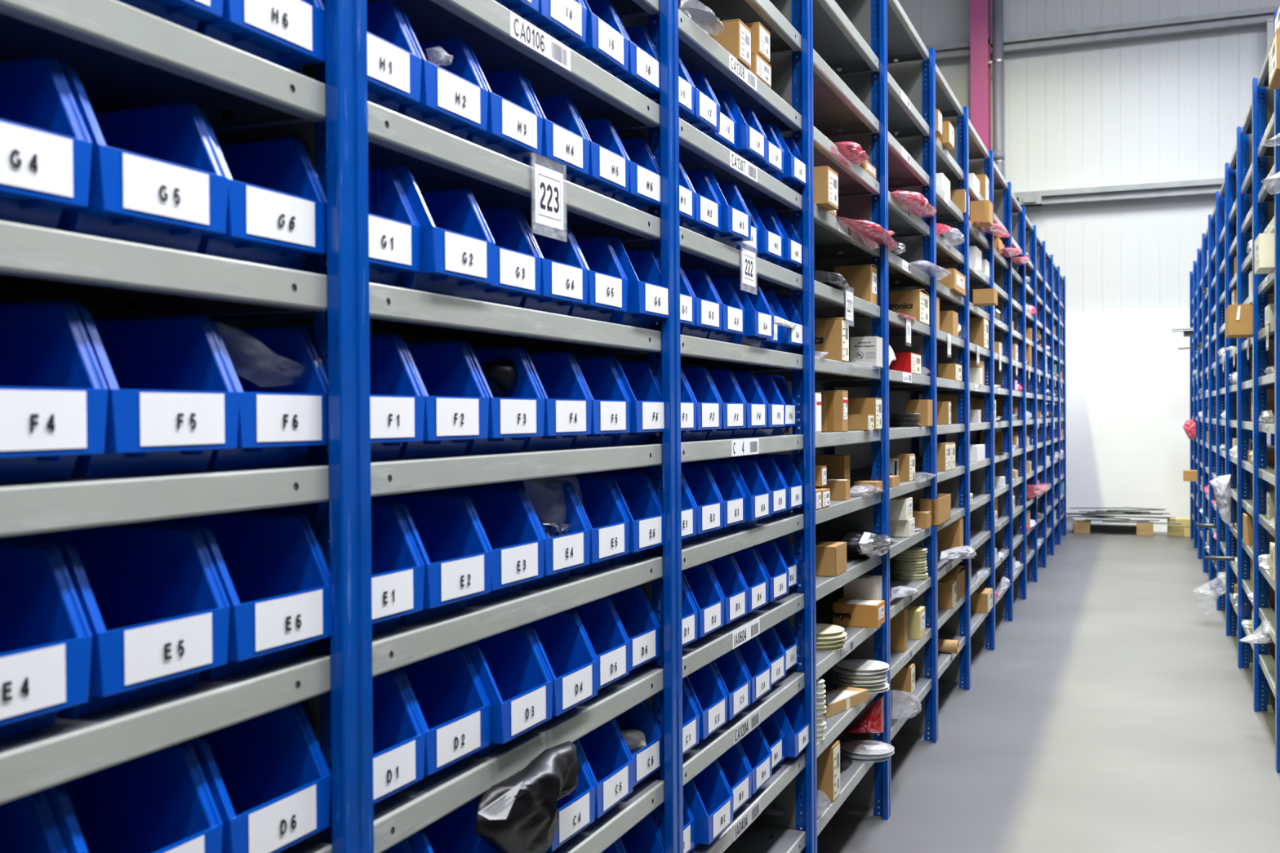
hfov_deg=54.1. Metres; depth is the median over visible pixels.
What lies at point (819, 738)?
reel
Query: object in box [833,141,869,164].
bag
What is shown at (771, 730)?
storage bin
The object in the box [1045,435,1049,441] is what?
plastic bag
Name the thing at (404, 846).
storage bin
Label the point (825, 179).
cardboard box
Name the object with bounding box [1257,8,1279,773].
bay
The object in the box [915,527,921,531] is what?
reel
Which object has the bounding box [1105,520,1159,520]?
metal strip
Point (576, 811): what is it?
storage bin
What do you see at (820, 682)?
reel
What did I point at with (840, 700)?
carton
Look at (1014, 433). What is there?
cardboard box
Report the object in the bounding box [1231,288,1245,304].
cardboard box
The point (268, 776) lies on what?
storage bin
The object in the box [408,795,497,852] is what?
storage bin
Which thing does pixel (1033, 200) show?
trim
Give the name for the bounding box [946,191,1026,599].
bay
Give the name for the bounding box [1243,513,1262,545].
cardboard box
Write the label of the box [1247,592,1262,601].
packet
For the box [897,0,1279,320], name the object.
wall
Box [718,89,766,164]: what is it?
storage bin
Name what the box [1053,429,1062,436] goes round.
cardboard box
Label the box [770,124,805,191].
storage bin
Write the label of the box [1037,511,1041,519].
plastic bag
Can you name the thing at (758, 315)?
storage bin
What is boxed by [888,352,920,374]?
cardboard box
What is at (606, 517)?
storage bin
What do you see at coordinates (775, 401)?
storage bin
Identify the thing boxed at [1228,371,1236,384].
plastic bag
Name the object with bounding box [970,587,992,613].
cardboard box
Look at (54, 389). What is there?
storage bin
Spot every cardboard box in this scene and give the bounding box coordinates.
[702,18,751,69]
[744,21,769,62]
[749,52,771,88]
[783,453,849,488]
[788,392,821,433]
[791,489,821,510]
[797,465,826,486]
[813,165,838,210]
[814,317,848,362]
[815,488,830,508]
[815,541,846,577]
[817,390,848,431]
[817,740,839,802]
[821,479,849,500]
[826,209,836,216]
[831,598,884,627]
[834,264,877,305]
[844,574,882,599]
[848,397,881,429]
[848,413,873,430]
[849,336,882,367]
[853,480,882,493]
[857,161,875,179]
[870,475,899,487]
[888,288,928,325]
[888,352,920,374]
[889,453,915,481]
[889,497,912,519]
[889,517,915,537]
[889,608,907,652]
[891,663,915,694]
[904,605,924,639]
[905,399,932,426]
[912,511,931,528]
[920,493,951,525]
[924,108,942,136]
[935,173,950,198]
[936,297,939,329]
[937,120,954,149]
[937,267,965,296]
[937,363,961,381]
[937,394,962,423]
[937,401,951,424]
[937,442,950,471]
[937,516,963,553]
[937,578,956,608]
[939,310,958,337]
[940,565,965,601]
[950,189,965,213]
[950,442,955,470]
[960,245,982,271]
[960,493,973,505]
[968,173,979,192]
[969,200,992,227]
[969,317,988,349]
[969,360,984,385]
[969,367,982,384]
[969,399,995,422]
[969,409,981,422]
[969,444,985,462]
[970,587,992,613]
[973,288,997,306]
[975,173,988,199]
[979,431,1006,452]
[981,259,990,278]
[986,476,1004,486]
[986,497,997,511]
[986,510,997,527]
[987,547,996,560]
[993,237,1002,256]
[994,341,1001,355]
[995,398,1021,417]
[996,408,1017,420]
[1005,343,1017,361]
[1005,470,1017,480]
[1006,556,1015,572]
[1012,379,1017,391]
[1012,425,1032,438]
[1012,431,1021,437]
[1012,435,1018,448]
[1013,495,1014,511]
[1019,345,1031,366]
[1020,510,1030,528]
[1026,328,1031,341]
[1026,400,1041,414]
[1026,403,1032,414]
[1026,437,1029,446]
[1026,461,1031,473]
[1036,411,1040,418]
[1037,428,1041,440]
[1040,355,1047,373]
[1045,456,1049,462]
[1048,325,1055,335]
[1048,364,1056,377]
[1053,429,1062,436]
[1053,510,1055,522]
[1056,481,1063,493]
[1182,470,1202,481]
[1206,431,1214,443]
[1207,530,1214,546]
[1225,303,1262,337]
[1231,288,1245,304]
[1231,394,1251,419]
[1232,438,1250,453]
[1234,256,1236,275]
[1234,583,1245,600]
[1235,557,1245,570]
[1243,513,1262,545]
[1248,271,1252,295]
[1248,450,1275,463]
[1250,559,1262,587]
[1251,350,1262,379]
[1251,388,1274,421]
[1254,232,1274,274]
[1261,402,1275,414]
[1264,303,1274,326]
[1266,370,1274,374]
[1266,491,1275,519]
[1268,28,1279,89]
[1269,542,1275,581]
[1275,4,1279,32]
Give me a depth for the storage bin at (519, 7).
1.79 m
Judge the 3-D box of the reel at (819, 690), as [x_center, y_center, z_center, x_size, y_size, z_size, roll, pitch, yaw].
[0.473,0.710,3.401,0.060,0.014,0.060,-1,1,-39]
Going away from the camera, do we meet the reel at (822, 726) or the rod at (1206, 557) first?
the reel at (822, 726)
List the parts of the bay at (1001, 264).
panel, shelf, shelf, panel, panel, shelf, shelf, shelf, shelf, shelf, shelf, shelf, shelf, shelf, shelf, shelf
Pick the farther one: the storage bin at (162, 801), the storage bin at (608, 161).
the storage bin at (608, 161)
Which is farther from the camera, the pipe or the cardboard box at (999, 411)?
the pipe
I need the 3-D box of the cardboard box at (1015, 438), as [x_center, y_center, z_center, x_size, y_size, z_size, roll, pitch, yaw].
[2.577,0.114,8.828,0.158,0.092,0.148,0,1,22]
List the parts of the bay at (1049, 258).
panel, shelf, panel, panel, shelf, shelf, shelf, shelf, shelf, shelf, shelf, shelf, shelf, shelf, shelf, shelf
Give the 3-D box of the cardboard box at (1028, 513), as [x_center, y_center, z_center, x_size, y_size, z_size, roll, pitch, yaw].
[2.938,0.710,9.583,0.082,0.130,0.091,0,1,22]
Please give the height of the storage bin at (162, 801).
0.154 m
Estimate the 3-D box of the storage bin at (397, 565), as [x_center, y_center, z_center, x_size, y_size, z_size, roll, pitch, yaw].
[-0.405,0.169,1.492,0.249,0.154,0.162,0,1,23]
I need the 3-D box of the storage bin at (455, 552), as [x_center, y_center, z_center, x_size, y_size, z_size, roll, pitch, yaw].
[-0.340,0.167,1.641,0.249,0.154,0.162,0,1,22]
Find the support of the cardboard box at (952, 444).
on the bay at (948, 162)
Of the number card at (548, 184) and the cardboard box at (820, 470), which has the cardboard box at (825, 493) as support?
the cardboard box at (820, 470)
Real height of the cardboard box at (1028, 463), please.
0.087 m
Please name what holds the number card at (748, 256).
hanging from the bay at (751, 830)
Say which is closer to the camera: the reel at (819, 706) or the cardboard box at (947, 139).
the reel at (819, 706)
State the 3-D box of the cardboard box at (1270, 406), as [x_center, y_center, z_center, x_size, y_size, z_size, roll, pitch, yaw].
[2.914,-0.065,5.777,0.116,0.092,0.139,0,1,22]
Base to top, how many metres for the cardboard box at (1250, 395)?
0.164 m
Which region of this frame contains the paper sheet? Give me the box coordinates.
[888,345,896,365]
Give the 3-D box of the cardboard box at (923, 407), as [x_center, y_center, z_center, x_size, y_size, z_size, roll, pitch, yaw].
[1.131,-0.055,5.079,0.088,0.107,0.120,0,1,22]
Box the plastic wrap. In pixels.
[1066,515,1075,532]
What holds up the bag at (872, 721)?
on the bay at (846, 63)
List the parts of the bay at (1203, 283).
shelf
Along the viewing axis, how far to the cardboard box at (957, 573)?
5.94 m
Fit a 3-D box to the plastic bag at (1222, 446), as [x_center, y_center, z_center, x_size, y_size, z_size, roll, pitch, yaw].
[3.853,0.135,8.269,0.059,0.045,0.147,0,1,22]
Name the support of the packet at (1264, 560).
on the bay at (1269, 145)
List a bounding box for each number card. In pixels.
[534,163,564,230]
[742,247,755,287]
[845,290,853,320]
[906,318,911,343]
[947,333,951,355]
[977,346,979,363]
[999,354,1001,369]
[1247,338,1248,357]
[1266,324,1268,347]
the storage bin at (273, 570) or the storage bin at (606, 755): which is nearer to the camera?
the storage bin at (273, 570)
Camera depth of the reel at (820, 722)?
3.38 m
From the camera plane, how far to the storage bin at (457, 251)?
1.59 m
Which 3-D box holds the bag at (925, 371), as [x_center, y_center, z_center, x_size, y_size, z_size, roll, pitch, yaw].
[1.163,-0.224,5.106,0.034,0.036,0.136,0,1,22]
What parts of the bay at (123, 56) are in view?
shelf, shelf, shelf, shelf, panel, shelf, panel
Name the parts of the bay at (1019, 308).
panel, shelf, shelf, panel, panel, shelf, shelf, shelf, shelf, shelf, shelf, shelf, shelf, shelf, shelf, shelf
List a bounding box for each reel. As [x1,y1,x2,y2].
[799,623,844,638]
[799,631,847,643]
[799,644,844,652]
[816,640,844,647]
[816,678,825,688]
[816,685,825,693]
[816,691,826,698]
[816,697,825,703]
[816,702,826,709]
[816,706,826,714]
[816,713,824,719]
[816,718,824,724]
[816,721,826,730]
[816,729,824,735]
[816,733,824,741]
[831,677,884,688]
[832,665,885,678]
[833,672,887,681]
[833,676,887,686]
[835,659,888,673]
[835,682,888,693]
[840,740,894,758]
[840,747,891,762]
[889,420,913,422]
[890,417,921,420]
[890,422,919,424]
[890,568,925,575]
[891,415,921,417]
[891,424,922,426]
[891,555,925,559]
[891,557,926,562]
[891,560,926,566]
[891,564,926,568]
[892,413,910,415]
[892,567,927,572]
[892,575,927,581]
[893,573,928,578]
[895,552,927,556]
[899,546,927,553]
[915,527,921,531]
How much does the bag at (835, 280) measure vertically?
0.043 m
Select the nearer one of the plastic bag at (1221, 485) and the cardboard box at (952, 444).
the cardboard box at (952, 444)
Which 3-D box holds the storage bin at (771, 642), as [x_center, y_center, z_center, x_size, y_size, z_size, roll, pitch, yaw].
[0.217,0.560,3.064,0.249,0.154,0.162,0,1,22]
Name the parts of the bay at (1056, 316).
panel, panel, shelf, shelf, shelf, shelf, shelf, shelf, shelf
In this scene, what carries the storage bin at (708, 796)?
on the bay at (751, 830)
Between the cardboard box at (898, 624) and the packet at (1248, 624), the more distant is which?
the packet at (1248, 624)
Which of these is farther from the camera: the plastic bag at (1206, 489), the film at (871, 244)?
the plastic bag at (1206, 489)
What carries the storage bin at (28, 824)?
on the bay at (123, 56)
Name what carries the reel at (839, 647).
on the bay at (846, 63)
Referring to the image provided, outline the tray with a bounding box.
[1090,524,1136,533]
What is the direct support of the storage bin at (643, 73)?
on the bay at (499, 38)
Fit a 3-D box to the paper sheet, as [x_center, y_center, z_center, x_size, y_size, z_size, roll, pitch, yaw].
[0.872,-0.242,4.321,0.010,0.072,0.132,0,1,22]
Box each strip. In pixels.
[1066,512,1162,515]
[1066,514,1119,515]
[1067,515,1115,517]
[1069,507,1123,508]
[1078,511,1150,512]
[1080,515,1175,518]
[1084,519,1149,521]
[1086,511,1137,514]
[1093,517,1130,519]
[1095,510,1142,512]
[1102,520,1182,524]
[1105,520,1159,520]
[1106,509,1159,511]
[1123,506,1165,510]
[1123,512,1169,514]
[1128,516,1168,519]
[1177,346,1193,349]
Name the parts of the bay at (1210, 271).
shelf, shelf, shelf, shelf, shelf, shelf, shelf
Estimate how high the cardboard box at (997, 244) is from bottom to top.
0.110 m
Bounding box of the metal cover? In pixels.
[1170,327,1197,337]
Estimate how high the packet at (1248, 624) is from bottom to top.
0.033 m
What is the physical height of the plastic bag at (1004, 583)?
0.056 m
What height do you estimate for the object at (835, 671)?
0.012 m
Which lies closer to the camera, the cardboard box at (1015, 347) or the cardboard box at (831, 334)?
the cardboard box at (831, 334)
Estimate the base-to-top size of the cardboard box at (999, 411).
0.088 m
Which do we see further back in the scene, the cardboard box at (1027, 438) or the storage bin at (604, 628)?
the cardboard box at (1027, 438)
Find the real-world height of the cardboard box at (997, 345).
0.076 m
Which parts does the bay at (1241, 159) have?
shelf, shelf, shelf, shelf, shelf, shelf, shelf, shelf, shelf, shelf, shelf, shelf, panel, panel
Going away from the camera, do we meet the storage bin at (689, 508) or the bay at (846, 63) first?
the storage bin at (689, 508)
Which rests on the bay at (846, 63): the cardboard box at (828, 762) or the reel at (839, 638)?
the cardboard box at (828, 762)
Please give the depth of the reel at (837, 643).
3.54 m
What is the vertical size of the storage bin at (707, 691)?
0.154 m
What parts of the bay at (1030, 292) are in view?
panel, shelf, panel, panel, shelf, shelf, shelf, shelf, shelf, shelf, shelf, shelf, shelf, shelf, shelf, shelf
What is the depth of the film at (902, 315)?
4.56 m
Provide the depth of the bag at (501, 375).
1.80 m
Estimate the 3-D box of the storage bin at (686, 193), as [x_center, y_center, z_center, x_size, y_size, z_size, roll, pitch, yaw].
[-0.036,-0.456,2.414,0.249,0.154,0.162,0,1,22]
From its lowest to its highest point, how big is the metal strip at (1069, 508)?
0.010 m
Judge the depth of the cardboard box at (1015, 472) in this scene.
8.49 m
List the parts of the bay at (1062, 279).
panel, panel, shelf, shelf, shelf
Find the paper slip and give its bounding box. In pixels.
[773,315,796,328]
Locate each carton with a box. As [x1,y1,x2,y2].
[822,686,869,718]
[1167,517,1190,536]
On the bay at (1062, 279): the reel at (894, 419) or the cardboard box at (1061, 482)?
the cardboard box at (1061, 482)
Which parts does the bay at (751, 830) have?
shelf, shelf, shelf, shelf, shelf, shelf, shelf, shelf, shelf, shelf, shelf, panel, panel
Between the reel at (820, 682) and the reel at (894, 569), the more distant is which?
the reel at (894, 569)
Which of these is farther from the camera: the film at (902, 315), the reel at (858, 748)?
the film at (902, 315)
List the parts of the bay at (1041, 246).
shelf, panel, panel, shelf, shelf, shelf, shelf, shelf, shelf, shelf, shelf, shelf, shelf, shelf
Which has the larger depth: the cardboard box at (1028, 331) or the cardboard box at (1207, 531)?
the cardboard box at (1207, 531)
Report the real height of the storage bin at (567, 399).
0.154 m
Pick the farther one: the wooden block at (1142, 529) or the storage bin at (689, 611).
the wooden block at (1142, 529)
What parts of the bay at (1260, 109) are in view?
shelf, shelf, shelf, shelf, shelf, shelf, shelf, shelf, shelf, shelf, shelf, shelf, shelf, panel, panel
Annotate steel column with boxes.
[969,0,991,151]
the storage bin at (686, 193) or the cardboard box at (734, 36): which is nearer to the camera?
the storage bin at (686, 193)
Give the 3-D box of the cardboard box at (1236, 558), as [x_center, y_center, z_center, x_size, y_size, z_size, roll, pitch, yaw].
[3.425,0.770,6.996,0.183,0.051,0.193,0,1,22]
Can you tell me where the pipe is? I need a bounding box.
[988,0,1004,177]
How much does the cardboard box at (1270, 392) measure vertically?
0.164 m
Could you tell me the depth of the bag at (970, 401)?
6.78 m
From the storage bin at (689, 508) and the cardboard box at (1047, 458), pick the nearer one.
the storage bin at (689, 508)
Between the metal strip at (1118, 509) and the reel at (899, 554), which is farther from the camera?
the metal strip at (1118, 509)
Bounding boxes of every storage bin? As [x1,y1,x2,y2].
[0,55,92,229]
[0,300,107,484]
[0,523,230,719]
[0,539,92,740]
[0,789,67,852]
[44,740,222,852]
[55,57,228,253]
[66,300,239,478]
[98,314,328,470]
[116,0,222,31]
[134,511,332,681]
[186,702,331,852]
[195,0,325,74]
[195,106,327,271]
[245,500,424,647]
[301,166,421,286]
[302,324,425,463]
[323,0,422,112]
[328,669,425,823]
[370,492,492,625]
[377,333,488,458]
[381,837,413,852]
[389,165,495,298]
[394,0,488,140]
[395,645,490,790]
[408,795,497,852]
[417,485,544,605]
[440,341,544,454]
[461,37,542,162]
[463,626,552,757]
[470,207,541,306]
[476,480,590,589]
[494,0,538,16]
[503,346,591,450]
[515,207,587,315]
[516,68,589,182]
[520,0,586,47]
[521,609,598,728]
[527,351,631,448]
[528,475,629,576]
[545,740,595,852]
[563,222,627,322]
[564,94,629,198]
[568,0,628,75]
[568,596,630,691]
[573,355,664,445]
[573,471,663,564]
[575,718,633,818]
[601,840,623,852]
[606,236,668,329]
[607,584,660,672]
[608,0,660,97]
[608,118,661,213]
[610,466,697,553]
[614,699,662,786]
[617,812,665,852]
[626,360,697,435]
[647,464,723,544]
[653,43,694,117]
[653,154,694,223]
[655,266,695,327]
[657,577,697,657]
[657,678,699,768]
[657,795,694,852]
[678,53,719,134]
[679,159,721,236]
[680,264,722,338]
[680,366,722,441]
[680,461,746,537]
[681,562,724,648]
[683,662,727,739]
[683,759,733,852]
[695,267,744,342]
[697,365,746,439]
[699,458,771,530]
[702,168,751,248]
[706,90,737,148]
[706,554,747,634]
[711,648,750,720]
[717,742,751,813]
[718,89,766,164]
[721,456,787,523]
[728,276,773,347]
[728,368,767,438]
[730,546,768,622]
[735,198,759,252]
[735,635,771,703]
[738,724,772,795]
[740,370,785,436]
[742,197,783,262]
[744,453,804,518]
[751,539,789,609]
[754,121,783,176]
[755,207,803,271]
[757,626,786,685]
[759,290,780,348]
[759,712,784,768]
[762,290,803,352]
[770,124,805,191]
[771,375,797,435]
[773,535,799,588]
[773,617,799,671]
[773,693,808,764]
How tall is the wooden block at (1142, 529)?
0.135 m
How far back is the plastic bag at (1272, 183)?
4.54 m
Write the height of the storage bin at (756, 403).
0.154 m
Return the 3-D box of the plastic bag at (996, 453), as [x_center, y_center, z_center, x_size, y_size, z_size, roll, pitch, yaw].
[2.196,0.163,7.645,0.063,0.020,0.234,0,1,22]
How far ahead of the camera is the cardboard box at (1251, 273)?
6.15 m
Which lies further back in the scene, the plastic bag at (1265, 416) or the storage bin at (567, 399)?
the plastic bag at (1265, 416)
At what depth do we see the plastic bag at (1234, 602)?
6.95 m
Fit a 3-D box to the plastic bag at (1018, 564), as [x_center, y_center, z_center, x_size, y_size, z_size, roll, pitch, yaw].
[2.644,0.968,8.790,0.062,0.052,0.162,0,1,22]
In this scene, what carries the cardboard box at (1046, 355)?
on the bay at (1049, 258)
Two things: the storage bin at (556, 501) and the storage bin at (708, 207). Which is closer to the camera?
the storage bin at (556, 501)
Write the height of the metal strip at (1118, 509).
0.010 m
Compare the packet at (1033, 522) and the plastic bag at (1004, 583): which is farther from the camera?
the packet at (1033, 522)
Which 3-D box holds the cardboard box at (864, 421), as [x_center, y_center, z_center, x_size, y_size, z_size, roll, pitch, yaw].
[0.693,-0.014,3.964,0.076,0.050,0.085,0,1,22]
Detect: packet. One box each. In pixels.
[620,728,646,755]
[889,586,919,597]
[939,545,976,559]
[1030,519,1036,527]
[1220,410,1225,419]
[1231,370,1244,382]
[1241,620,1252,628]
[1246,239,1252,253]
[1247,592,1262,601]
[1248,449,1262,465]
[1257,554,1269,568]
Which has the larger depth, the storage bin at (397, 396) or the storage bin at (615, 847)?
the storage bin at (615, 847)
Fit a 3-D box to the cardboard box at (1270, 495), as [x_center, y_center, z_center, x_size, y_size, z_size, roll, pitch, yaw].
[2.784,0.338,5.346,0.189,0.113,0.144,0,1,22]
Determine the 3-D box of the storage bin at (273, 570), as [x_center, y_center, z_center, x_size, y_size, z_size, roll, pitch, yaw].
[-0.470,0.171,1.319,0.249,0.154,0.162,0,1,22]
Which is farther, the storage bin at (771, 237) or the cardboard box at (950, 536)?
the cardboard box at (950, 536)
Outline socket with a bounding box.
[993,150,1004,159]
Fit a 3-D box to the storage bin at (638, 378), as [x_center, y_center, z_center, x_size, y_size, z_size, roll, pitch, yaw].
[-0.091,-0.045,2.257,0.249,0.154,0.162,0,1,21]
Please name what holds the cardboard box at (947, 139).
on the bay at (948, 162)
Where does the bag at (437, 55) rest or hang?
in the storage bin at (454, 98)
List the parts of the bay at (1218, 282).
shelf, shelf, shelf, shelf, shelf, shelf, shelf, shelf, shelf, panel, shelf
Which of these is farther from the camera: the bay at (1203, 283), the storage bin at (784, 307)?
the bay at (1203, 283)
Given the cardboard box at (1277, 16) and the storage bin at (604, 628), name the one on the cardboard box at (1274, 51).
the cardboard box at (1277, 16)
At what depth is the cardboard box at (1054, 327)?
12.60 m
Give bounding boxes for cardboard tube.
[927,639,959,653]
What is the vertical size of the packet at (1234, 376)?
0.070 m
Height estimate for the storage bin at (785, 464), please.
0.154 m
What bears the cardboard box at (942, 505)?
on the bay at (948, 162)
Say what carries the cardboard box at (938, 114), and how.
on the bay at (948, 162)
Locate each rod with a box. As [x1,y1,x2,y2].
[1195,523,1216,528]
[1204,555,1237,560]
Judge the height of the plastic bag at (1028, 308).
0.064 m
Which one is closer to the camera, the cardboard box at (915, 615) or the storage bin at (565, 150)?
the storage bin at (565, 150)
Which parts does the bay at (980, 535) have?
panel, shelf, shelf, shelf, panel, shelf, panel, shelf, shelf, shelf, shelf, shelf, shelf, shelf, shelf, shelf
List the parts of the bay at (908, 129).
panel, shelf, shelf, panel, shelf, panel, shelf, shelf, shelf, shelf, shelf, shelf, shelf, shelf, shelf, shelf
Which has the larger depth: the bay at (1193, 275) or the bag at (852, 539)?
the bay at (1193, 275)
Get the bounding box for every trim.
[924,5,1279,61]
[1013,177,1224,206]
[1018,195,1041,206]
[1266,17,1274,52]
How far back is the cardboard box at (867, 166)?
4.00 m
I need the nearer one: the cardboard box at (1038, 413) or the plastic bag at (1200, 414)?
the cardboard box at (1038, 413)
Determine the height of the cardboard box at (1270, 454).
0.059 m
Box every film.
[831,146,852,166]
[858,232,879,249]
[897,312,915,320]
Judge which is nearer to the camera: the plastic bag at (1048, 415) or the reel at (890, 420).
the reel at (890, 420)
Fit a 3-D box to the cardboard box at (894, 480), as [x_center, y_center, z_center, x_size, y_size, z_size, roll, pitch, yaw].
[0.865,0.194,4.425,0.075,0.035,0.146,0,1,22]
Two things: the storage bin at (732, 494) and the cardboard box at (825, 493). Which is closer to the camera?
the storage bin at (732, 494)
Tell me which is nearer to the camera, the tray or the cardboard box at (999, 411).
the cardboard box at (999, 411)
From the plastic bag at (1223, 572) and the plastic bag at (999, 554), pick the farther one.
the plastic bag at (1223, 572)
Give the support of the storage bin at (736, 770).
on the bay at (751, 830)
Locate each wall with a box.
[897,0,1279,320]
[1036,316,1271,532]
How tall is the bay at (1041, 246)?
2.842 m
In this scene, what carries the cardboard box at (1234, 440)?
on the bay at (1241, 159)
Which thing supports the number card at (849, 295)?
hanging from the bay at (846, 63)
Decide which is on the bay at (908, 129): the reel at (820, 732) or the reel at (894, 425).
the reel at (894, 425)
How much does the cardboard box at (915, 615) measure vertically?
0.111 m
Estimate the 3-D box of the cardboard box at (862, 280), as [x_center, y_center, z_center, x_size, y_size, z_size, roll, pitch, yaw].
[0.714,-0.466,4.137,0.121,0.133,0.108,0,1,22]
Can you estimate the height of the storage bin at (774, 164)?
0.154 m
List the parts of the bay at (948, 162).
panel, shelf, shelf, shelf, panel, panel, shelf, shelf, shelf, shelf, shelf, shelf, shelf, shelf, shelf, shelf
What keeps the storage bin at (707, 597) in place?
on the bay at (751, 830)
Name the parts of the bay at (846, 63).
shelf, shelf, panel, shelf, panel, shelf, shelf, shelf, shelf, shelf, shelf, shelf, shelf, shelf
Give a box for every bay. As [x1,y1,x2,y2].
[0,0,373,852]
[126,0,683,852]
[523,0,817,852]
[699,0,891,836]
[766,0,937,742]
[834,59,970,690]
[888,118,995,650]
[919,160,1013,622]
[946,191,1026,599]
[969,214,1037,582]
[982,232,1046,568]
[995,248,1053,555]
[1045,261,1060,545]
[1045,271,1066,535]
[1189,261,1245,548]
[1195,248,1253,559]
[1199,233,1262,573]
[1204,214,1275,590]
[1210,191,1275,610]
[1218,162,1275,635]
[1228,126,1271,668]
[1240,77,1275,712]
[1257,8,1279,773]
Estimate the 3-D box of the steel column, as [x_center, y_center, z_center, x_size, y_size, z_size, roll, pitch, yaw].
[3.984,-2.606,14.644,0.200,7.600,0.252,0,1,22]
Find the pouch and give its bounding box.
[840,759,852,772]
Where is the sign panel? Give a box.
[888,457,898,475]
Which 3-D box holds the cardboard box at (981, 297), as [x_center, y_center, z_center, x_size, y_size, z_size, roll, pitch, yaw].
[1.791,-0.669,6.499,0.106,0.075,0.160,0,1,22]
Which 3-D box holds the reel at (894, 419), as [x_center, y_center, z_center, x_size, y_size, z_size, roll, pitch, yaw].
[1.044,-0.029,4.916,0.120,0.008,0.120,0,1,16]
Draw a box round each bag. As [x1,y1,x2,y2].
[426,45,453,66]
[474,741,580,852]
[481,357,518,396]
[540,520,570,537]
[762,795,802,816]
[813,270,850,292]
[814,351,828,358]
[817,790,830,808]
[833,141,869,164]
[835,216,897,251]
[839,530,870,559]
[844,695,884,733]
[849,484,884,496]
[858,532,896,558]
[890,190,936,217]
[890,241,906,254]
[890,689,921,719]
[907,259,951,280]
[913,471,936,483]
[920,366,930,376]
[936,222,951,235]
[942,227,964,246]
[957,323,962,337]
[969,400,971,417]
[973,221,1009,237]
[994,308,999,319]
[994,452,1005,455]
[995,416,1004,421]
[996,551,1007,557]
[999,577,1010,588]
[1000,247,1021,257]
[1012,256,1030,264]
[1012,412,1019,420]
[1012,444,1017,450]
[1015,560,1021,568]
[1017,384,1022,391]
[1026,305,1030,312]
[1026,410,1031,419]
[1026,483,1048,497]
[1028,305,1035,315]
[1036,337,1042,344]
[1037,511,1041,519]
[1045,389,1050,395]
[1045,411,1053,417]
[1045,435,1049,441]
[1053,451,1060,458]
[1182,418,1195,439]
[1196,341,1202,348]
[1198,410,1202,417]
[1202,287,1208,293]
[1204,484,1208,493]
[1209,474,1231,526]
[1217,346,1225,357]
[1219,444,1225,450]
[1221,568,1225,577]
[1226,346,1235,351]
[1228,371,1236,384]
[1228,445,1236,457]
[1231,521,1237,528]
[1231,593,1237,607]
[1239,620,1274,644]
[1257,409,1275,423]
[1260,171,1279,194]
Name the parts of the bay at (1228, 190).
shelf, shelf, shelf, shelf, shelf, shelf, shelf, shelf, shelf, shelf, panel, panel, shelf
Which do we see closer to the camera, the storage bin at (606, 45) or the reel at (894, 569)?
the storage bin at (606, 45)
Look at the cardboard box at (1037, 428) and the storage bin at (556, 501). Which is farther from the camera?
the cardboard box at (1037, 428)
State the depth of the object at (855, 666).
4.00 m
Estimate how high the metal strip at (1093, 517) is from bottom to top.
0.009 m
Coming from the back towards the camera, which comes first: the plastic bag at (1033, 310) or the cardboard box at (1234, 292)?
the plastic bag at (1033, 310)
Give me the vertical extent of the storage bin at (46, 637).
0.154 m
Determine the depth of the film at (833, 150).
3.57 m
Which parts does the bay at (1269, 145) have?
shelf, shelf, shelf, shelf, shelf, shelf, shelf, shelf, shelf, shelf, shelf, shelf, shelf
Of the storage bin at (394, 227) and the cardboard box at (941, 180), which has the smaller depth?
the storage bin at (394, 227)
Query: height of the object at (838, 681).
0.012 m
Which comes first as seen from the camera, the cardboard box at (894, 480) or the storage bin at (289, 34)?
the storage bin at (289, 34)
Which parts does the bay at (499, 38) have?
shelf, shelf, shelf, shelf, shelf, shelf, shelf, panel, shelf, panel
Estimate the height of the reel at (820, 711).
0.014 m
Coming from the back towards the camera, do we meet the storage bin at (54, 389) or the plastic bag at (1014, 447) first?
the plastic bag at (1014, 447)
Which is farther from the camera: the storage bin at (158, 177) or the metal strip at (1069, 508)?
the metal strip at (1069, 508)
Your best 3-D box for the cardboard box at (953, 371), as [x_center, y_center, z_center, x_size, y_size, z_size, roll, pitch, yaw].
[1.467,-0.255,5.934,0.083,0.079,0.207,0,1,22]
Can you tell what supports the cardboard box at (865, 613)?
on the bay at (846, 63)
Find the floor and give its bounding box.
[800,531,1279,852]
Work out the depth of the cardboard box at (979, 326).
6.88 m
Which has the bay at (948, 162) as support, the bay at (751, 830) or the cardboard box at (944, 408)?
the cardboard box at (944, 408)
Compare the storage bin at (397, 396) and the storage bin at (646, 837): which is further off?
the storage bin at (646, 837)
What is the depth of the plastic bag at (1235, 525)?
7.19 m
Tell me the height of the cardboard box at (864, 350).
0.097 m
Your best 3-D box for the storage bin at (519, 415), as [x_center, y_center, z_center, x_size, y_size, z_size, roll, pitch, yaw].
[-0.282,-0.040,1.798,0.249,0.154,0.162,0,1,22]
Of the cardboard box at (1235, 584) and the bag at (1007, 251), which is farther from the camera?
the bag at (1007, 251)
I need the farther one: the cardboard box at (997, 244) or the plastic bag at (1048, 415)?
the plastic bag at (1048, 415)
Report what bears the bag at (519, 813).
hanging from the bay at (499, 38)
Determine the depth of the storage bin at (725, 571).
2.76 m
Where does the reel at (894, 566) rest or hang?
on the reel at (894, 569)
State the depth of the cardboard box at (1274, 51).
4.41 m
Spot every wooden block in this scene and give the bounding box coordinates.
[1073,519,1090,533]
[1136,521,1153,536]

